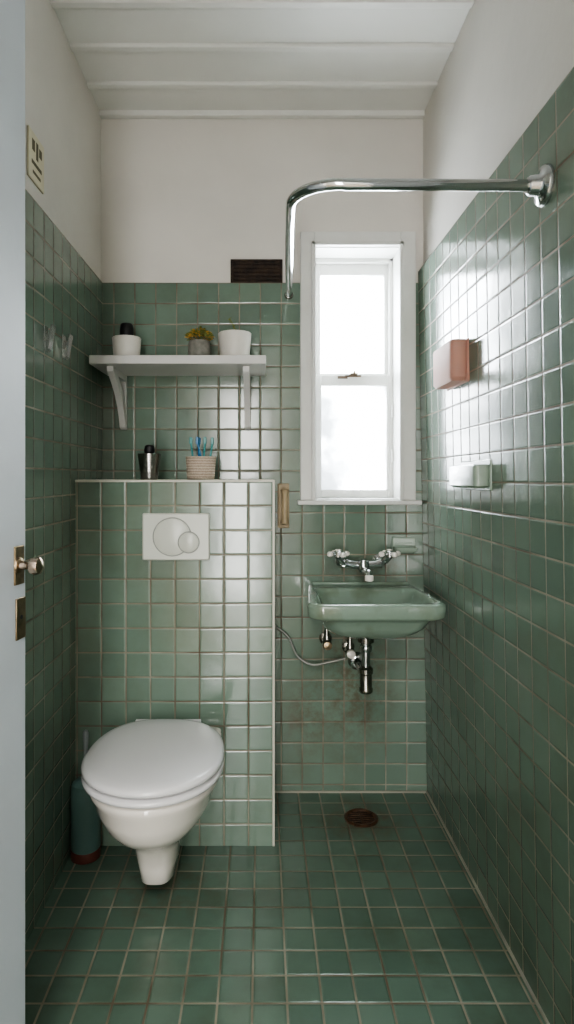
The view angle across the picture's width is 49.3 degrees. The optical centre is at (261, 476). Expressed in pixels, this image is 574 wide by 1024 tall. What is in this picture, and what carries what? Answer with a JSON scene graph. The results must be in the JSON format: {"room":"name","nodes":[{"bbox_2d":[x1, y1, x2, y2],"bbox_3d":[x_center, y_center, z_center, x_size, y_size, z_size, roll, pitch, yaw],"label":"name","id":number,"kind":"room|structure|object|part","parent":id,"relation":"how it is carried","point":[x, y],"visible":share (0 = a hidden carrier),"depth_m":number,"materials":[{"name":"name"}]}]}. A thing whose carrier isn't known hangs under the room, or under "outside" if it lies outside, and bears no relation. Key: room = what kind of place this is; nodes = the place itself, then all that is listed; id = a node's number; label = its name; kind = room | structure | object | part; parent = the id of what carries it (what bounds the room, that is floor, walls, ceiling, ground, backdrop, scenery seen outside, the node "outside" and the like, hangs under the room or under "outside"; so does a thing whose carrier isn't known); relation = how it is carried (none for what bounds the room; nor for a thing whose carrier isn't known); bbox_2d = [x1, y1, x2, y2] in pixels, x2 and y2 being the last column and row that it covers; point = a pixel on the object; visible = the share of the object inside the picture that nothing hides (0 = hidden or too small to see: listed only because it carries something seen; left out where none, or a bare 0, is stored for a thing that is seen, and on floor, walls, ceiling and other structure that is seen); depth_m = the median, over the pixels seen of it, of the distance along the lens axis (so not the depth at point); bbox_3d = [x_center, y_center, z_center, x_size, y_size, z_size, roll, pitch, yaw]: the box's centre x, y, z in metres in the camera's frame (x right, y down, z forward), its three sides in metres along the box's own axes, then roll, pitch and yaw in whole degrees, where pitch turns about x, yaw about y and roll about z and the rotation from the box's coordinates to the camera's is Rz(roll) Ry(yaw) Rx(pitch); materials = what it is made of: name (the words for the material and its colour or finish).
{"room":"bathroom","nodes":[
{"label":"bathroom","id":0,"kind":"room"},
{"bbox_2d":[25,0,102,944],"bbox_3d":[-0.706,-0.165,1.416,0.188,2.750,1.992,0,0,0],"label":"wall","id":1,"kind":"structure","parent":0,"point":[64,285],"depth_m":1.86,"materials":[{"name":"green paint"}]},
{"bbox_2d":[0,0,43,1023],"bbox_3d":[-0.494,0.143,0.814,0.089,2.117,0.700,0,0,10],"label":"door","id":2,"kind":"structure","parent":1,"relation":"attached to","point":[12,12],"depth_m":1.12,"materials":[{"name":"paint"}]},
{"bbox_2d":[14,545,23,585],"bbox_3d":[-0.441,0.160,1.135,0.004,0.070,0.030,0,0,10],"label":"plate","id":3,"kind":"object","parent":2,"relation":"attached to","point":[18,550],"depth_m":1.13,"materials":[{"name":"gold metal"}]},
{"bbox_2d":[14,557,23,573],"bbox_3d":[-0.438,0.160,1.131,0.006,0.030,0.030,0,0,10],"label":"rose","id":4,"kind":"object","parent":3,"relation":"attached to","point":[16,565],"depth_m":1.12,"materials":[{"name":"silver metal"}]},
{"bbox_2d":[15,596,25,640],"bbox_3d":[-0.441,0.258,1.140,0.004,0.075,0.030,0,0,9],"label":"lock plate","id":5,"kind":"object","parent":2,"relation":"attached to","point":[20,603],"visible":1,"depth_m":1.14,"materials":[{"name":"gold metal"}]},
{"bbox_3d":[-0.418,0.160,1.128,0.047,0.034,0.034,0,0,10],"label":"knob","id":6,"kind":"part","parent":2,"relation":"part of","materials":[{"name":"silver metal"}]},
{"bbox_2d":[27,125,43,193],"bbox_3d":[-0.619,-0.865,1.710,0.007,0.132,0.116,0,0,0],"label":"wall sign","id":7,"kind":"object","parent":1,"relation":"attached to","point":[35,150],"visible":1,"depth_m":1.70,"materials":[{"name":"beige paper"}]},
{"bbox_2d":[43,324,55,352],"bbox_3d":[-0.599,-0.391,1.763,0.026,0.074,0.032,0,0,0],"label":"towel hook","id":8,"kind":"object","parent":1,"relation":"attached to","point":[48,339],"visible":1,"depth_m":1.75,"materials":[{"name":"silver metal"}]},
{"bbox_3d":[-0.610,-0.390,1.763,0.004,0.072,0.032,0,0,0],"label":"plate","id":9,"kind":"part","parent":8,"relation":"part of","materials":[{"name":"silver metal"}]},
{"bbox_2d":[62,334,72,359],"bbox_3d":[-0.599,-0.401,1.925,0.026,0.074,0.032,0,0,0],"label":"towel hook","id":10,"kind":"object","parent":1,"relation":"attached to","point":[66,347],"visible":1,"depth_m":1.91,"materials":[{"name":"silver metal"}]},
{"bbox_3d":[-0.610,-0.400,1.925,0.004,0.072,0.032,0,0,0],"label":"plate","id":11,"kind":"part","parent":10,"relation":"part of","materials":[{"name":"silver metal"}]},
{"bbox_2d":[112,335,140,354],"bbox_3d":[-0.487,-0.459,2.250,0.104,0.084,0.104,0,0,0],"label":"pot","id":12,"kind":"object","parent":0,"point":[122,344],"depth_m":2.21,"materials":[{"name":"white ceramic"}]},
{"bbox_2d":[75,482,271,845],"bbox_3d":[-0.288,0.613,2.225,0.648,1.194,0.350,0,0,0],"label":"wall","id":13,"kind":"structure","parent":0,"point":[155,639],"depth_m":2.05,"materials":[{"name":"green tile"}]},
{"bbox_2d":[81,719,223,884],"bbox_3d":[-0.300,0.948,1.786,0.388,0.384,0.525,0,0,0],"label":"toilet","id":14,"kind":"object","parent":13,"relation":"attached to","point":[149,782],"visible":1,"depth_m":1.63,"materials":[{"name":"white ceramic"}]},
{"bbox_3d":[-0.300,0.804,1.758,0.386,0.018,0.469,0,0,0],"label":"seat","id":15,"kind":"part","parent":14,"relation":"part of","materials":[{"name":"plastic"}]},
{"bbox_3d":[-0.300,0.773,1.758,0.388,0.034,0.469,0,0,0],"label":"lid","id":16,"kind":"part","parent":14,"relation":"part of","materials":[{"name":"plastic"}]},
{"bbox_3d":[-0.300,0.979,1.791,0.366,0.322,0.514,0,0,0],"label":"bowl","id":17,"kind":"part","parent":14,"relation":"part of","materials":[{"name":"white ceramic"}]},
{"bbox_2d":[75,479,274,845],"bbox_3d":[-0.285,0.610,2.223,0.654,1.201,0.355,0,0,0],"label":"trim","id":18,"kind":"structure","parent":13,"relation":"attached to","point":[92,480],"depth_m":2.05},
{"bbox_2d":[138,445,160,479],"bbox_3d":[-0.396,-0.052,2.200,0.082,0.122,0.082,0,0,0],"label":"steel tumbler","id":19,"kind":"object","parent":18,"relation":"on","point":[149,461],"visible":1,"depth_m":2.17,"materials":[{"name":"silver metal"}]},
{"bbox_3d":[-0.396,-0.058,2.200,0.038,0.110,0.038,0,0,0],"label":"razor handle","id":20,"kind":"part","parent":19,"relation":"part of","materials":[{"name":"black plastic"}]},
{"bbox_2d":[186,437,215,479],"bbox_3d":[-0.215,-0.066,2.200,0.108,0.149,0.108,0,0,0],"label":"toothbrush holder","id":21,"kind":"object","parent":18,"relation":"on","point":[199,467],"visible":1,"depth_m":2.16,"materials":[{"name":"beige wicker"}]},
{"bbox_2d":[142,513,209,559],"bbox_3d":[-0.281,0.195,2.040,0.220,0.154,0.020,0,0,0],"label":"flush plate","id":22,"kind":"object","parent":13,"relation":"attached to","point":[165,536],"visible":1,"depth_m":2.04,"materials":[{"name":"plastic"}]},
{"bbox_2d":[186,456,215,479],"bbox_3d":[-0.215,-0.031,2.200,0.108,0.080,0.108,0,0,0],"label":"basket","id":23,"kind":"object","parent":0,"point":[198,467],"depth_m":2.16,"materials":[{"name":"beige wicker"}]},
{"bbox_2d":[54,8,469,109],"bbox_3d":[0.000,-1.470,1.500,1.600,0.140,2.400,0,0,0],"label":"ceiling","id":24,"kind":"structure","parent":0,"point":[79,25],"depth_m":2.08,"materials":[{"name":"paint"}]},
{"bbox_2d":[101,119,426,790],"bbox_3d":[0.000,-0.165,2.550,1.600,2.750,0.300,0,0,0],"label":"wall","id":25,"kind":"structure","parent":0,"point":[182,199],"depth_m":2.40,"materials":[{"name":"white paint"}]},
{"bbox_2d":[89,355,265,429],"bbox_3d":[-0.289,-0.299,2.267,0.606,0.236,0.263,0,0,0],"label":"wall shelf","id":26,"kind":"object","parent":25,"relation":"attached to","point":[117,367],"visible":1,"depth_m":2.21,"materials":[{"name":"white wood"}]},
{"bbox_2d":[112,323,140,354],"bbox_3d":[-0.487,-0.484,2.250,0.104,0.134,0.104,0,0,0],"label":"jar","id":27,"kind":"object","parent":26,"relation":"on","point":[126,343],"visible":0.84,"depth_m":2.21,"materials":[{"name":"white ceramic"}]},
{"bbox_2d":[185,326,213,354],"bbox_3d":[-0.225,-0.479,2.251,0.111,0.124,0.109,0,0,0],"label":"potted plant","id":28,"kind":"object","parent":26,"relation":"on","point":[198,346],"visible":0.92,"depth_m":2.22,"materials":[{"name":"green plant"}]},
{"bbox_3d":[-0.226,-0.453,2.250,0.082,0.072,0.082,0,0,0],"label":"pot","id":29,"kind":"part","parent":28,"relation":"part of","materials":[{"name":"grey concrete"}]},
{"bbox_2d":[218,318,250,354],"bbox_3d":[-0.098,-0.497,2.250,0.120,0.159,0.120,0,0,0],"label":"planter","id":30,"kind":"object","parent":26,"relation":"on","point":[231,342],"visible":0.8,"depth_m":2.20,"materials":[{"name":"ceramic"}]},
{"bbox_3d":[-0.098,-0.467,2.250,0.120,0.100,0.120,0,0,0],"label":"pot","id":31,"kind":"part","parent":30,"relation":"part of","materials":[{"name":"white ceramic"}]},
{"bbox_2d":[231,259,282,282],"bbox_3d":[-0.021,-0.790,2.406,0.200,0.094,0.012,0,0,0],"label":"air vent","id":32,"kind":"object","parent":25,"relation":"in","point":[242,270],"visible":1,"depth_m":2.40,"materials":[{"name":"metal"}]},
{"bbox_2d":[99,110,424,118],"bbox_3d":[0.000,-1.392,2.398,1.244,0.024,0.027,0,0,0],"label":"trim","id":33,"kind":"structure","parent":25,"relation":"attached to","point":[104,114],"depth_m":2.38,"materials":[{"name":"paint"}]},
{"bbox_2d":[278,484,288,527],"bbox_3d":[0.082,0.110,2.377,0.044,0.170,0.045,0,0,0],"label":"paper holder","id":34,"kind":"object","parent":25,"relation":"attached to","point":[283,489],"visible":1,"depth_m":2.37,"materials":[{"name":"brown wood"}]},
{"bbox_2d":[319,628,355,658],"bbox_3d":[0.286,0.619,2.352,0.135,0.113,0.095,0,0,0],"label":"valves","id":35,"kind":"object","parent":25,"relation":"attached to","point":[325,638],"visible":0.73,"depth_m":2.34,"materials":[{"name":"silver metal"}]},
{"bbox_2d":[275,625,345,665],"bbox_3d":[0.181,0.641,2.369,0.271,0.150,0.014,0,0,10],"label":"flexible hose","id":36,"kind":"object","parent":35,"relation":"attached to","point":[276,627],"visible":0.98,"depth_m":2.37,"materials":[{"name":"grey metal"}]},
{"bbox_3d":[0.243,0.624,2.317,0.036,0.034,0.026,0,0,0],"label":"valve knob","id":37,"kind":"part","parent":35,"relation":"part of","materials":[{"name":"gold metal"}]},
{"bbox_3d":[0.330,0.656,2.317,0.036,0.034,0.026,0,0,0],"label":"valve knob","id":38,"kind":"part","parent":35,"relation":"part of","materials":[{"name":"silver metal"}]},
{"bbox_2d":[275,791,425,792],"bbox_3d":[0.339,1.207,2.397,0.586,0.006,0.008,0,0,0],"label":"trim","id":39,"kind":"structure","parent":25,"relation":"attached to","point":[275,791],"depth_m":2.39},
{"bbox_2d":[316,247,398,498],"bbox_3d":[0.363,-0.400,2.545,0.347,0.980,0.290,0,0,0],"label":"lining","id":40,"kind":"object","parent":25,"relation":"attached to","point":[321,252],"depth_m":2.46,"materials":[{"name":"white paint"}]},
{"bbox_2d":[316,259,392,497],"bbox_3d":[0.363,-0.396,2.554,0.329,0.968,0.072,0,0,0],"label":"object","id":41,"kind":"object","parent":40,"relation":"attached to","point":[389,262],"visible":0.31,"depth_m":2.52,"materials":[{"name":"white paint"}]},
{"bbox_2d":[316,264,388,497],"bbox_3d":[0.364,-0.393,2.547,0.308,0.954,0.055,0,0,0],"label":"window","id":42,"kind":"structure","parent":41,"relation":"attached to","point":[342,467],"depth_m":2.53,"materials":[{"name":"white glass"}]},
{"bbox_2d":[338,375,360,378],"bbox_3d":[0.352,-0.404,2.520,0.095,0.015,0.002,0,0,0],"label":"window latch","id":43,"kind":"object","parent":42,"relation":"attached to","point":[345,376],"visible":1,"depth_m":2.52,"materials":[{"name":"brown metal"}]},
{"bbox_3d":[0.370,-0.620,2.559,0.280,0.440,0.003,0,0,0],"label":"upper glass","id":44,"kind":"part","parent":42,"relation":"part of","materials":[{"name":"white glass"}]},
{"bbox_3d":[0.364,-0.630,2.558,0.308,0.480,0.033,0,0,0],"label":"upper sash","id":45,"kind":"part","parent":42,"relation":"part of","materials":[{"name":"white glass"}]},
{"bbox_3d":[0.364,-0.164,2.536,0.308,0.496,0.032,0,0,0],"label":"lower sash","id":46,"kind":"part","parent":42,"relation":"part of","materials":[{"name":"white glass"}]},
{"bbox_3d":[0.524,-0.175,2.508,0.010,0.230,0.016,0,0,0],"label":"hinges","id":47,"kind":"part","parent":40,"relation":"part of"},
{"bbox_2d":[300,232,415,499],"bbox_3d":[0.366,-0.423,2.385,0.440,1.023,0.034,0,0,0],"label":"window frame","id":48,"kind":"structure","parent":25,"relation":"attached to","point":[406,241],"depth_m":2.38,"materials":[{"name":"white paint"}]},
{"bbox_2d":[297,498,421,504],"bbox_3d":[0.370,0.095,2.526,0.471,0.022,0.328,0,0,0],"label":"sill","id":49,"kind":"structure","parent":25,"relation":"attached to","point":[319,501],"depth_m":2.36,"materials":[{"name":"white paint"}]},
{"bbox_2d":[327,549,400,581],"bbox_3d":[0.378,0.317,2.293,0.277,0.101,0.210,0,0,0],"label":"faucet","id":50,"kind":"object","parent":25,"relation":"attached to","point":[364,566],"visible":1,"depth_m":2.31,"materials":[{"name":"silver metal"}]},
{"bbox_3d":[0.378,0.342,2.263,0.025,0.032,0.136,0,0,0],"label":"spout","id":51,"kind":"part","parent":50,"relation":"part of","materials":[{"name":"silver metal"}]},
{"bbox_2d":[307,582,445,639],"bbox_3d":[0.376,0.479,2.199,0.454,0.158,0.399,0,0,0],"label":"sink","id":52,"kind":"object","parent":25,"relation":"attached to","point":[356,610],"visible":1,"depth_m":2.04,"materials":[{"name":"green ceramic"}]},
{"bbox_2d":[348,639,373,694],"bbox_3d":[0.364,0.659,2.280,0.068,0.199,0.237,0,0,0],"label":"trap","id":53,"kind":"object","parent":52,"relation":"attached to","point":[361,662],"depth_m":2.18,"materials":[{"name":"silver metal"}]},
{"bbox_2d":[307,584,445,639],"bbox_3d":[0.376,0.484,2.198,0.454,0.148,0.398,0,0,0],"label":"basin","id":54,"kind":"object","parent":52,"relation":"in","point":[356,611],"depth_m":2.04,"materials":[{"name":"green ceramic"}]},
{"bbox_2d":[392,538,417,552],"bbox_3d":[0.543,0.262,2.371,0.090,0.060,0.058,0,0,0],"label":"soap dish","id":55,"kind":"object","parent":25,"relation":"attached to","point":[404,545],"visible":0.89,"depth_m":2.39,"materials":[{"name":"ceramic"}]},
{"bbox_3d":[0.543,0.262,2.396,0.090,0.060,0.008,0,0,0],"label":"plate","id":56,"kind":"part","parent":55,"relation":"part of","materials":[{"name":"ceramic"}]},
{"bbox_2d":[25,793,545,1023],"bbox_3d":[0.000,1.260,1.500,1.600,0.100,2.400,0,0,0],"label":"floor","id":57,"kind":"structure","parent":0,"point":[337,921],"depth_m":1.64,"materials":[{"name":"green tile"}]},
{"bbox_2d":[70,730,100,864],"bbox_3d":[-0.562,1.009,1.992,0.094,0.402,0.094,0,0,0],"label":"toilet brush","id":58,"kind":"object","parent":57,"relation":"on","point":[85,820],"visible":0.66,"depth_m":1.95,"materials":[{"name":"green plastic"}]},
{"bbox_3d":[-0.562,0.889,1.992,0.020,0.162,0.020,0,0,0],"label":"handle","id":59,"kind":"part","parent":58,"relation":"part of","materials":[{"name":"grey plastic"}]},
{"bbox_2d":[344,808,377,826],"bbox_3d":[0.352,1.207,2.218,0.120,0.006,0.120,0,0,0],"label":"floor drain","id":60,"kind":"object","parent":57,"relation":"on","point":[358,817],"visible":1,"depth_m":2.21,"materials":[{"name":"brown metal"}]},
{"bbox_2d":[393,546,417,552],"bbox_3d":[0.543,0.277,2.370,0.088,0.023,0.056,0,0,0],"label":"tray","id":61,"kind":"object","parent":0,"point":[403,549],"depth_m":2.35,"materials":[{"name":"ceramic"}]},
{"bbox_2d":[418,0,573,1023],"bbox_3d":[0.700,-0.165,1.416,0.201,2.750,1.992,0,0,0],"label":"wall","id":62,"kind":"structure","parent":0,"point":[496,273],"depth_m":1.58,"materials":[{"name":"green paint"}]},
{"bbox_2d":[70,43,453,51],"bbox_3d":[0.000,-1.396,2.030,1.244,0.016,0.028,0,0,0],"label":"trim","id":63,"kind":"structure","parent":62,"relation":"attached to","point":[75,47],"depth_m":2.02,"materials":[{"name":"paint"}]},
{"bbox_2d":[50,0,473,7],"bbox_3d":[0.000,-1.396,1.840,1.244,0.016,0.028,0,0,0],"label":"trim","id":64,"kind":"structure","parent":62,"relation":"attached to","point":[54,3],"depth_m":1.83,"materials":[{"name":"paint"}]},
{"bbox_2d":[86,81,437,88],"bbox_3d":[0.000,-1.396,2.225,1.244,0.016,0.028,0,0,0],"label":"trim","id":65,"kind":"structure","parent":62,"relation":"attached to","point":[90,84],"depth_m":2.21,"materials":[{"name":"paint"}]},
{"bbox_2d":[284,163,554,299],"bbox_3d":[0.329,-0.645,1.841,0.550,0.140,1.118,0,0,0],"label":"rail","id":66,"kind":"object","parent":62,"relation":"attached to","point":[540,186],"visible":1,"depth_m":1.32,"materials":[{"name":"silver metal"}]},
{"bbox_2d":[433,338,469,390],"bbox_3d":[0.585,-0.345,1.940,0.059,0.129,0.220,0,0,0],"label":"holder","id":67,"kind":"object","parent":62,"relation":"attached to","point":[451,360],"visible":1,"depth_m":1.85,"materials":[{"name":"pink plastic"}]},
{"bbox_3d":[0.608,-0.345,1.940,0.012,0.129,0.220,0,0,0],"label":"wall plate","id":68,"kind":"part","parent":67,"relation":"part of","materials":[{"name":"pink plastic"}]},
{"bbox_2d":[449,459,491,490],"bbox_3d":[0.594,-0.005,1.790,0.053,0.086,0.248,0,0,0],"label":"soap tray","id":69,"kind":"object","parent":62,"relation":"attached to","point":[474,474],"visible":0.99,"depth_m":1.71,"materials":[{"name":"ceramic"}]},
{"bbox_2d":[426,791,549,1023],"bbox_3d":[0.634,1.207,1.410,0.012,0.006,1.980,0,0,0],"label":"trim","id":70,"kind":"structure","parent":62,"relation":"attached to","point":[543,1015],"depth_m":1.69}
]}

